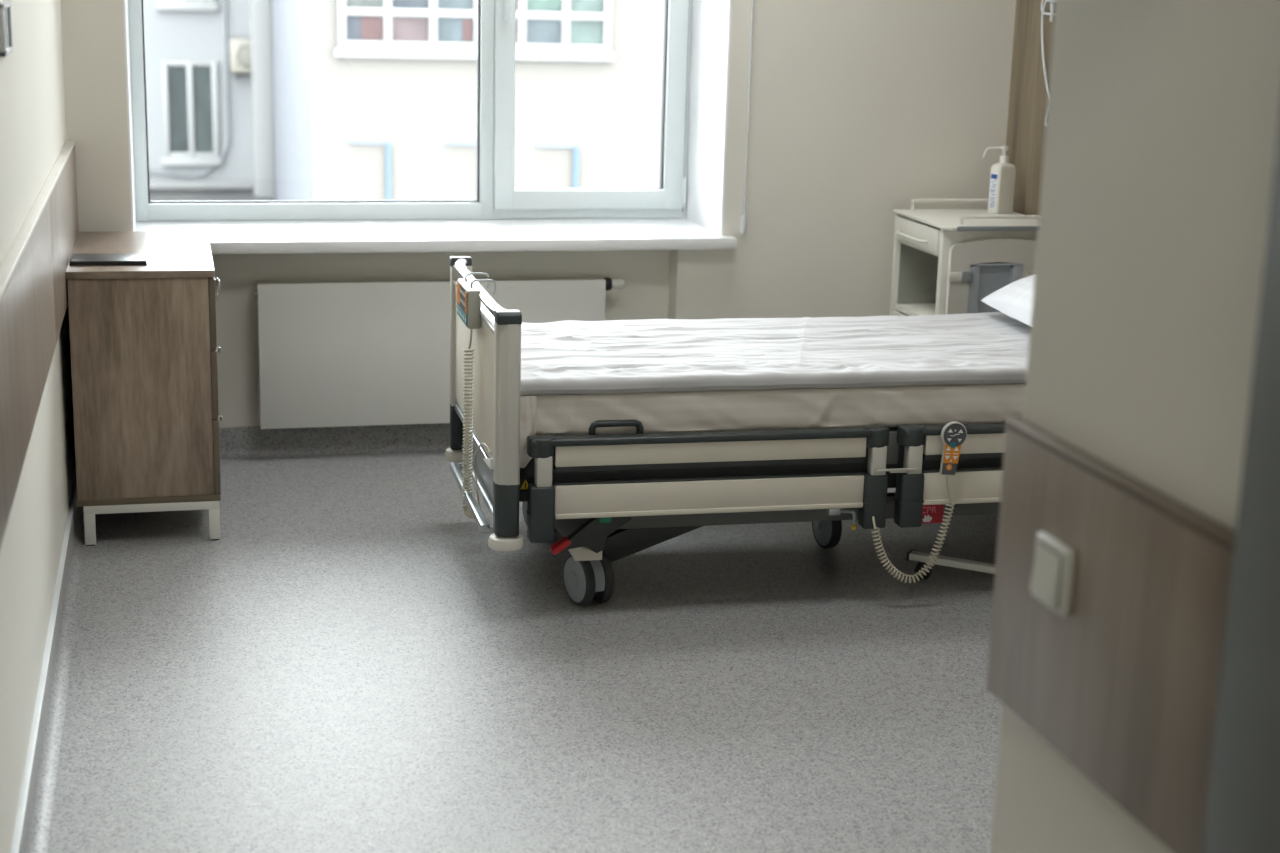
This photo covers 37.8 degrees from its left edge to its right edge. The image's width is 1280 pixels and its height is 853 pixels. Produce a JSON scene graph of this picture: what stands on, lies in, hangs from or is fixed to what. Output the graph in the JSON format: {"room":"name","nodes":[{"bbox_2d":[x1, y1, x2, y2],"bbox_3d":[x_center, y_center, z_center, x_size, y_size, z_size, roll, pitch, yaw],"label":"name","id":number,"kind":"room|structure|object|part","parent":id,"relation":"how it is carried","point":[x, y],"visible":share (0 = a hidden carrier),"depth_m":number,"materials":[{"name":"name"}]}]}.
{"room":"care facility","nodes":[
{"label":"care facility","id":0,"kind":"room"},
{"bbox_2d":[0,0,75,852],"bbox_3d":[-1.429,-0.783,4.037,0.150,2.900,5.340,-2,14,-14],"label":"wall","id":1,"kind":"structure","parent":0,"point":[33,136],"depth_m":4.22,"materials":[{"name":"white paint"}]},
{"bbox_2d":[0,2,12,56],"bbox_3d":[-1.283,-0.804,3.782,0.012,0.102,0.200,-2,14,-14],"label":"wall plate","id":2,"kind":"object","parent":1,"relation":"attached to","point":[6,39],"visible":1,"depth_m":3.76,"materials":[{"name":"white plastic"}]},
{"bbox_2d":[0,145,78,547],"bbox_3d":[-1.290,-0.189,3.920,0.025,0.377,4.694,-2,14,-14],"label":"board","id":3,"kind":"object","parent":1,"relation":"attached to","point":[33,304],"visible":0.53,"depth_m":3.95,"materials":[{"name":"brown wood"}]},
{"bbox_2d":[0,140,74,300],"bbox_3d":[-1.284,-0.378,3.875,0.027,0.012,4.696,-2,14,-14],"label":"ledge","id":4,"kind":"object","parent":3,"relation":"on","point":[11,260],"visible":1,"depth_m":4.16,"materials":[{"name":"beige wood"}]},
{"bbox_2d":[18,489,85,852],"bbox_3d":[-1.297,0.644,4.107,0.048,0.100,4.735,-2,14,-14],"label":"baseboard","id":5,"kind":"structure","parent":1,"relation":"attached to","point":[35,833],"depth_m":4.27,"materials":[{"name":"grey plastic"}]},
{"bbox_2d":[10,467,76,852],"bbox_3d":[-1.312,0.595,4.090,0.014,0.002,4.735,-2,14,-14],"label":"strip","id":6,"kind":"object","parent":5,"relation":"on","point":[35,723],"visible":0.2,"depth_m":4.14,"materials":[{"name":"white plastic"}]},
{"bbox_2d":[60,0,131,231],"bbox_3d":[-1.834,-1.341,6.311,0.194,2.900,0.600,-2,14,-14],"label":"wall","id":7,"kind":"structure","parent":0,"point":[93,37],"depth_m":6.08,"materials":[{"name":"white paint"}]},
{"bbox_2d":[212,250,669,427],"bbox_3d":[-0.870,-0.334,6.865,1.878,0.735,0.490,-2,14,-14],"label":"wall","id":8,"kind":"structure","parent":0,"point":[644,294],"depth_m":6.54,"materials":[{"name":"white paint"}]},
{"bbox_2d":[219,423,449,458],"bbox_3d":[-0.294,0.033,6.759,3.308,0.100,0.158,-2,14,-14],"label":"baseboard","id":9,"kind":"structure","parent":8,"relation":"attached to","point":[234,442],"depth_m":6.62,"materials":[{"name":"grey plastic"}]},
{"bbox_2d":[255,278,623,428],"bbox_3d":[-0.698,-0.270,6.606,1.293,0.508,0.110,-2,14,-14],"label":"radiator","id":10,"kind":"object","parent":8,"relation":"attached to","point":[344,353],"visible":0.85,"depth_m":6.49,"materials":[{"name":"metal"}]},
{"bbox_2d":[268,279,588,283],"bbox_3d":[-0.723,-0.490,6.541,1.199,0.024,0.076,-2,14,-14],"label":"grille","id":11,"kind":"object","parent":10,"relation":"attached to","point":[568,281],"depth_m":6.55,"materials":[{"name":"metal"}]},
{"bbox_3d":[-0.116,-0.508,6.670,0.025,0.046,0.046,-2,14,-14],"label":"valve knob","id":12,"kind":"part","parent":10,"relation":"part of","materials":[{"name":"black plastic"}]},
{"bbox_2d":[47,451,1001,852],"bbox_3d":[0.140,1.037,3.105,4.900,0.120,8.500,-2,14,-14],"label":"floor","id":13,"kind":"structure","parent":0,"point":[352,665],"depth_m":4.51,"materials":[{"name":"grey laminate"}]},
{"bbox_2d":[65,231,222,545],"bbox_3d":[-1.532,-0.148,5.847,0.430,0.814,0.845,-2,14,-14],"label":"storage cabinet","id":14,"kind":"object","parent":13,"relation":"on","point":[143,339],"visible":1,"depth_m":5.45,"materials":[{"name":"brown wood"}]},
{"bbox_3d":[-1.617,0.299,5.503,0.031,0.093,0.030,-2,14,-14],"label":"leg","id":15,"kind":"part","parent":14,"relation":"part of","materials":[{"name":"silver metal"}]},
{"bbox_2d":[70,253,147,265],"bbox_3d":[-1.561,-0.491,5.503,0.215,0.013,0.155,-2,14,-13],"label":"notebook","id":16,"kind":"object","parent":14,"relation":"on","point":[102,259],"visible":1,"depth_m":5.46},
{"bbox_3d":[-1.448,-0.110,5.445,0.390,0.653,0.018,-2,14,-14],"label":"panel","id":17,"kind":"part","parent":14,"relation":"part of","materials":[{"name":"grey wood"}]},
{"bbox_3d":[-1.548,0.121,5.909,0.412,0.018,0.845,-2,14,-14],"label":"panel","id":18,"kind":"part","parent":14,"relation":"part of","materials":[{"name":"brown wood"}]},
{"bbox_3d":[-1.541,0.141,5.916,0.388,0.025,0.845,-2,14,-14],"label":"frame","id":19,"kind":"part","parent":14,"relation":"part of","materials":[{"name":"silver metal"}]},
{"bbox_3d":[-1.342,-0.422,5.828,0.018,0.209,0.837,-2,14,-14],"label":"drawer","id":20,"kind":"part","parent":14,"relation":"part of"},
{"bbox_3d":[-1.271,0.288,5.589,0.031,0.093,0.030,-2,14,-14],"label":"leg","id":21,"kind":"part","parent":14,"relation":"part of","materials":[{"name":"silver metal"}]},
{"bbox_3d":[-1.347,-0.218,5.877,0.018,0.202,0.837,-2,14,-14],"label":"drawer","id":22,"kind":"part","parent":14,"relation":"part of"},
{"bbox_3d":[-1.353,-0.007,5.928,0.018,0.225,0.837,-2,14,-14],"label":"drawer","id":23,"kind":"part","parent":14,"relation":"part of","materials":[{"name":"brown wood"}]},
{"bbox_3d":[-1.246,-0.405,5.515,0.017,0.071,0.039,-2,14,-14],"label":"handle","id":24,"kind":"part","parent":14,"relation":"part of","materials":[{"name":"silver metal"}]},
{"bbox_2d":[445,256,1005,605],"bbox_3d":[0.541,-0.024,5.516,2.135,0.836,1.020,-2,14,-13],"label":"hospital bed","id":25,"kind":"object","parent":13,"relation":"on","point":[610,498],"visible":0.62,"depth_m":5.02,"materials":[{"name":"beige plastic"}]},
{"bbox_3d":[-0.546,-0.279,5.687,0.062,0.430,0.062,-2,14,-13],"label":"post","id":26,"kind":"part","parent":25,"relation":"part of","materials":[{"name":"grey metal"}]},
{"bbox_3d":[-0.454,-0.159,5.251,0.020,0.360,0.875,-2,14,-13],"label":"footboard","id":27,"kind":"part","parent":25,"relation":"part of","materials":[{"name":"beige plastic"}]},
{"bbox_2d":[457,272,495,518],"bbox_3d":[-0.435,-0.059,5.133,0.086,0.686,0.409,-2,14,-13],"label":"control box","id":28,"kind":"object","parent":25,"relation":"hanging from","point":[468,301],"visible":0.9,"depth_m":5.18,"materials":[{"name":"beige plastic"}]},
{"bbox_3d":[-0.433,0.098,5.319,0.012,0.170,0.865,-2,14,-13],"label":"foot plate","id":29,"kind":"part","parent":25,"relation":"part of","materials":[{"name":"silver metal"}]},
{"bbox_3d":[-0.444,-0.390,5.196,0.054,0.022,0.925,-2,14,-13],"label":"grab rail","id":30,"kind":"part","parent":25,"relation":"part of","materials":[{"name":"white plastic"}]},
{"bbox_3d":[-0.342,-0.063,4.813,0.062,0.430,0.062,-2,14,-13],"label":"post","id":31,"kind":"part","parent":25,"relation":"part of","materials":[{"name":"grey metal"}]},
{"bbox_3d":[-0.251,0.114,4.865,0.042,0.086,0.042,-2,14,-13],"label":"post","id":32,"kind":"part","parent":25,"relation":"part of","materials":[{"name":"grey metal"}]},
{"bbox_3d":[-0.088,0.116,4.912,0.075,0.011,0.011,-2,14,-13],"label":"rail pull","id":33,"kind":"part","parent":25,"relation":"part of","materials":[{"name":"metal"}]},
{"bbox_3d":[0.152,0.248,5.215,0.620,0.243,0.040,-2,14,-13],"label":"lifting arm","id":34,"kind":"part","parent":25,"relation":"part of","materials":[{"name":"metal"}]},
{"bbox_3d":[0.192,0.027,4.954,0.978,0.019,0.050,-2,14,-13],"label":"rail","id":35,"kind":"part","parent":25,"relation":"part of","materials":[{"name":"grey plastic"}]},
{"bbox_2d":[520,383,1025,467],"bbox_3d":[0.577,-0.109,5.512,2.043,0.195,0.861,-2,14,-13],"label":"mattress","id":36,"kind":"object","parent":25,"relation":"on","point":[891,406],"visible":0.17,"depth_m":5.04,"materials":[{"name":"beige fabric"}]},
{"bbox_2d":[521,312,1030,394],"bbox_3d":[0.583,-0.238,5.486,2.035,0.075,0.856,-2,14,-13],"label":"sheet","id":37,"kind":"object","parent":36,"relation":"on","point":[646,355],"visible":0.84,"depth_m":5.28,"materials":[{"name":"white fabric"}]},
{"bbox_2d":[980,275,1033,326],"bbox_3d":[1.398,-0.379,5.598,0.505,0.169,0.851,-2,14,-13],"label":"pillow","id":38,"kind":"object","parent":37,"relation":"on","point":[1015,299],"visible":0.06,"depth_m":5.71,"materials":[{"name":"white fabric"}]},
{"bbox_3d":[0.506,0.099,5.046,0.075,0.011,0.011,-2,14,-13],"label":"rail pull","id":39,"kind":"part","parent":25,"relation":"part of","materials":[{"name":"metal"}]},
{"bbox_3d":[0.642,0.089,5.067,0.042,0.086,0.042,-2,14,-13],"label":"post","id":40,"kind":"part","parent":25,"relation":"part of","materials":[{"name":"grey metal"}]},
{"bbox_3d":[0.743,0.087,5.090,0.042,0.086,0.042,-2,14,-13],"label":"post","id":41,"kind":"part","parent":25,"relation":"part of","materials":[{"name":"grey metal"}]},
{"bbox_2d":[872,421,966,582],"bbox_3d":[0.753,0.208,5.084,0.252,0.451,0.073,1,14,-3],"label":"remote","id":42,"kind":"object","parent":25,"relation":"hanging from","point":[953,434],"visible":1,"depth_m":5.07,"materials":[{"name":"grey plastic"}]},
{"bbox_3d":[1.188,-0.001,5.179,0.980,0.019,0.050,-2,14,-13],"label":"rail","id":43,"kind":"part","parent":25,"relation":"part of","materials":[{"name":"grey plastic"}]},
{"bbox_3d":[0.907,0.088,5.137,0.075,0.011,0.011,-2,14,-13],"label":"rail pull","id":44,"kind":"part","parent":25,"relation":"part of","materials":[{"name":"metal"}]},
{"bbox_2d":[906,549,994,579],"bbox_3d":[1.264,0.021,5.119,0.846,0.970,0.665,-2,14,-14],"label":"table","id":45,"kind":"object","parent":13,"relation":"on","point":[922,557],"visible":0.17,"depth_m":5.36,"materials":[{"name":"white metal"}]},
{"bbox_2d":[890,199,1038,315],"bbox_3d":[1.161,-0.330,6.683,0.460,0.917,0.520,-2,14,-14],"label":"bedside cabinet","id":46,"kind":"object","parent":13,"relation":"on","point":[946,261],"visible":0.38,"depth_m":6.42,"materials":[{"name":"beige plastic"}]},
{"bbox_3d":[0.968,-0.190,6.683,0.016,0.387,0.380,-2,14,-14],"label":"door","id":47,"kind":"part","parent":46,"relation":"part of","materials":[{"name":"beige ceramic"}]},
{"bbox_3d":[0.952,-0.667,6.583,0.028,0.015,0.261,-2,14,-14],"label":"handle","id":48,"kind":"part","parent":46,"relation":"part of","materials":[{"name":"beige ceramic"}]},
{"bbox_3d":[1.124,-0.404,6.887,0.430,0.764,0.022,-2,14,-14],"label":"panel","id":49,"kind":"part","parent":46,"relation":"part of","materials":[{"name":"beige ceramic"}]},
{"bbox_2d":[895,303,935,315],"bbox_3d":[1.174,-0.398,6.684,0.406,0.020,0.388,-2,14,-14],"label":"shelf","id":50,"kind":"object","parent":46,"relation":"attached to","point":[901,309],"depth_m":6.75,"materials":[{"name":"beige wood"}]},
{"bbox_3d":[0.978,-0.673,6.566,0.018,0.084,0.380,-2,14,-14],"label":"drawer","id":51,"kind":"part","parent":46,"relation":"part of","materials":[{"name":"beige ceramic"}]},
{"bbox_2d":[899,240,938,256],"bbox_3d":[1.180,-0.632,6.628,0.406,0.010,0.388,-2,14,-14],"label":"shelf","id":52,"kind":"object","parent":46,"relation":"attached to","point":[903,244],"depth_m":6.57,"materials":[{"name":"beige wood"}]},
{"bbox_3d":[1.127,-0.803,6.780,0.315,0.046,0.012,-2,14,-14],"label":"gallery rail","id":53,"kind":"part","parent":46,"relation":"part of","materials":[{"name":"beige ceramic"}]},
{"bbox_3d":[1.224,-0.308,6.497,0.430,0.764,0.030,-2,14,-14],"label":"panel","id":54,"kind":"part","parent":46,"relation":"part of","materials":[{"name":"beige ceramic"}]},
{"bbox_3d":[1.241,-0.706,6.408,0.317,0.037,0.010,-2,14,-14],"label":"gallery rail","id":55,"kind":"part","parent":46,"relation":"part of","materials":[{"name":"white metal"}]},
{"bbox_2d":[983,146,1015,213],"bbox_3d":[1.284,-0.884,6.704,0.120,0.239,0.057,-8,16,-33],"label":"sanitizer bottle","id":56,"kind":"object","parent":46,"relation":"on","point":[1002,177],"visible":1,"depth_m":6.69,"materials":[{"name":"plastic"}]},
{"bbox_2d":[990,180,995,207],"bbox_3d":[1.264,-0.834,6.699,0.001,0.098,0.024,-8,16,-33],"label":"print","id":57,"kind":"object","parent":56,"relation":"attached to","point":[992,182],"depth_m":6.70},
{"bbox_2d":[668,249,721,318],"bbox_3d":[0.134,-0.354,7.059,0.165,0.735,0.600,-2,14,-14],"label":"wall","id":58,"kind":"structure","parent":0,"point":[694,275],"depth_m":6.72,"materials":[{"name":"white paint"}]},
{"bbox_2d":[720,0,1015,318],"bbox_3d":[0.762,-1.426,6.955,1.073,2.900,0.600,-2,14,-14],"label":"wall","id":59,"kind":"structure","parent":0,"point":[860,110],"depth_m":6.74,"materials":[{"name":"white paint"}]},
{"bbox_2d":[135,218,736,253],"bbox_3d":[-0.745,-0.687,6.687,2.099,0.040,0.602,-2,14,-14],"label":"window sill","id":60,"kind":"structure","parent":59,"relation":"attached to","point":[452,235],"depth_m":6.57,"materials":[{"name":"white laminate"}]},
{"bbox_2d":[741,0,753,234],"bbox_3d":[0.392,-1.423,6.520,0.040,1.522,0.042,-2,14,-14],"label":"blind cord","id":61,"kind":"object","parent":59,"relation":"hanging from","point":[743,220],"visible":1,"depth_m":6.62,"materials":[{"name":"white plastic"}]},
{"bbox_2d":[1006,0,1054,218],"bbox_3d":[1.856,-0.963,5.150,0.150,2.900,4.744,-2,14,-14],"label":"wall","id":62,"kind":"structure","parent":0,"point":[1028,97],"depth_m":6.69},
{"bbox_2d":[1041,0,1054,125],"bbox_3d":[1.425,-1.317,6.456,0.035,0.564,0.229,-2,14,-14],"label":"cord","id":63,"kind":"object","parent":62,"relation":"attached to","point":[1052,2],"visible":0.52,"depth_m":6.52,"materials":[{"name":"white plastic"}]},
{"bbox_2d":[991,0,1279,852],"bbox_3d":[1.513,-0.308,2.390,1.885,2.900,0.596,-2,14,-14],"label":"wall","id":64,"kind":"structure","parent":0,"point":[1161,132],"depth_m":2.20,"materials":[{"name":"white paint"}]},
{"bbox_2d":[986,428,1233,852],"bbox_3d":[0.571,0.253,2.292,0.025,0.377,0.594,-2,14,-14],"label":"board","id":65,"kind":"object","parent":64,"relation":"attached to","point":[1125,687],"visible":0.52,"depth_m":2.24,"materials":[{"name":"brown wood"}]},
{"bbox_2d":[1029,532,1074,616],"bbox_3d":[0.522,0.188,2.385,0.021,0.088,0.090,-2,14,-14],"label":"light switch","id":66,"kind":"object","parent":65,"relation":"attached to","point":[1052,574],"visible":1,"depth_m":2.37,"materials":[{"name":"white plastic"}]},
{"bbox_2d":[1004,418,1235,551],"bbox_3d":[0.575,0.064,2.246,0.027,0.012,0.596,-2,14,-14],"label":"ledge","id":67,"kind":"object","parent":65,"relation":"on","point":[1206,526],"visible":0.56,"depth_m":2.21,"materials":[{"name":"brown wood"}]},
{"bbox_3d":[0.438,-0.182,1.744,4.900,2.900,0.160,-2,14,-14],"label":"wall","id":68,"kind":"structure","parent":0,"visible":0},
{"bbox_2d":[1202,117,1279,852],"bbox_3d":[0.042,0.202,1.708,1.610,2.150,0.224,-2,14,-14],"label":"door","id":69,"kind":"structure","parent":68,"relation":"in","point":[1243,814],"depth_m":1.92,"materials":[{"name":"grey paint"}]},
{"label":"outside","id":70,"kind":"structure","parent":0,"visible":0},
{"bbox_3d":[-3.534,0.487,35.095,70.000,0.200,52.400,-2,14,-14],"label":"ground","id":71,"kind":"structure","parent":70,"visible":0},
{"bbox_2d":[143,0,274,198],"bbox_3d":[-14.223,-4.827,30.978,15.620,11.500,8.520,-2,14,-14],"label":"building","id":72,"kind":"structure","parent":71,"relation":"on","point":[184,39],"depth_m":28.77,"materials":[{"name":"white paint"}]},
{"bbox_3d":[-6.879,-6.385,28.445,0.910,0.120,0.110,-2,14,-14],"label":"window sill","id":73,"kind":"part","parent":72,"relation":"part of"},
{"bbox_2d":[149,0,229,177],"bbox_3d":[-7.355,-6.540,28.269,2.159,5.546,0.044,-2,14,-14],"label":"cable","id":74,"kind":"object","parent":72,"relation":"attached to","point":[224,1],"visible":0.85,"depth_m":28.88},
{"bbox_3d":[-6.940,-4.101,28.995,0.910,0.120,0.110,-2,14,-14],"label":"window sill","id":75,"kind":"part","parent":72,"relation":"part of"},
{"bbox_3d":[-8.609,-3.686,28.610,5.300,0.120,0.218,-2,14,-14],"label":"cornice","id":76,"kind":"part","parent":72,"relation":"part of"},
{"bbox_2d":[229,39,251,77],"bbox_3d":[-6.064,-5.647,28.705,0.440,0.580,0.354,-2,14,-14],"label":"air conditioner","id":77,"kind":"object","parent":72,"relation":"attached to","point":[240,49],"visible":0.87,"depth_m":28.53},
{"bbox_2d":[237,45,251,67],"bbox_3d":[-5.984,-5.648,28.549,0.340,0.340,0.022,-2,14,-14],"label":"fan grille","id":78,"kind":"object","parent":77,"relation":"attached to","point":[244,57],"depth_m":28.54,"materials":[{"name":"grey plastic"}]},
{"bbox_2d":[150,194,274,200],"bbox_3d":[-8.769,-0.682,27.782,6.800,5.220,3.095,-2,14,-14],"label":"annexe","id":79,"kind":"structure","parent":71,"relation":"on","point":[209,197],"depth_m":28.66,"materials":[{"name":"concrete"}]},
{"bbox_2d":[271,0,664,199],"bbox_3d":[8.275,-4.656,31.694,28.395,12.000,14.110,-2,14,-14],"label":"building","id":80,"kind":"structure","parent":71,"relation":"on","point":[402,74],"depth_m":21.95,"materials":[{"name":"white paint"}]},
{"bbox_2d":[349,141,390,199],"bbox_3d":[-3.169,-1.734,22.060,0.478,3.231,0.053,-2,14,-14],"label":"gas pipe","id":81,"kind":"object","parent":80,"relation":"attached to","point":[388,145],"visible":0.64,"depth_m":21.77,"materials":[{"name":"white metal"}]},
{"bbox_2d":[361,16,383,39],"bbox_3d":[-3.060,-4.559,21.414,0.260,0.260,0.008,-2,14,-14],"label":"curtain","id":82,"kind":"object","parent":80,"relation":"hanging from","point":[372,27],"depth_m":21.41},
{"bbox_2d":[445,143,476,145],"bbox_3d":[-2.083,-1.765,22.330,0.498,3.221,0.053,-2,14,-14],"label":"gas pipe","id":83,"kind":"object","parent":80,"relation":"attached to","point":[454,144],"visible":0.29,"depth_m":21.94,"materials":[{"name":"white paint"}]},
{"bbox_2d":[463,18,472,41],"bbox_3d":[-1.995,-4.594,21.678,0.115,0.260,0.008,-2,14,-14],"label":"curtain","id":84,"kind":"object","parent":80,"relation":"hanging from","point":[467,22],"depth_m":21.67,"materials":[{"name":"pink fabric"}]},
{"bbox_3d":[-1.896,-4.318,21.741,3.280,0.100,0.110,-2,14,-14],"label":"window sill","id":85,"kind":"part","parent":80,"relation":"part of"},
{"bbox_2d":[537,145,577,187],"bbox_3d":[-1.016,-1.790,22.597,0.498,3.201,0.053,-2,14,-14],"label":"gas pipe","id":86,"kind":"object","parent":80,"relation":"attached to","point":[575,168],"visible":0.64,"depth_m":22.29,"materials":[{"name":"white metal"}]},
{"bbox_3d":[-0.716,-2.601,6.285,2.043,0.380,0.600,-2,14,-14],"label":"wall","id":87,"kind":"structure","parent":0,"visible":0},
{"bbox_2d":[123,0,730,235],"bbox_3d":[-0.732,-1.557,6.487,2.043,1.745,0.498,-2,14,-14],"label":"window reveal","id":88,"kind":"object","parent":87,"relation":"in","point":[711,19],"depth_m":6.78,"materials":[{"name":"white paint"}]},
{"bbox_2d":[128,0,691,220],"bbox_3d":[-0.789,-1.609,6.710,2.031,1.739,0.128,-2,14,-14],"label":"window","id":89,"kind":"structure","parent":88,"relation":"attached to","point":[497,197],"depth_m":6.90,"materials":[{"name":"white plastic"}]},
{"bbox_3d":[-0.481,-1.552,6.757,0.027,0.168,0.042,-2,14,-14],"label":"handle","id":90,"kind":"part","parent":89,"relation":"part of","materials":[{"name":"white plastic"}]},
{"bbox_3d":[-0.175,-1.635,6.872,0.728,1.672,0.066,-2,14,-14],"label":"sash","id":91,"kind":"part","parent":89,"relation":"part of","materials":[{"name":"white plastic"}]}
]}

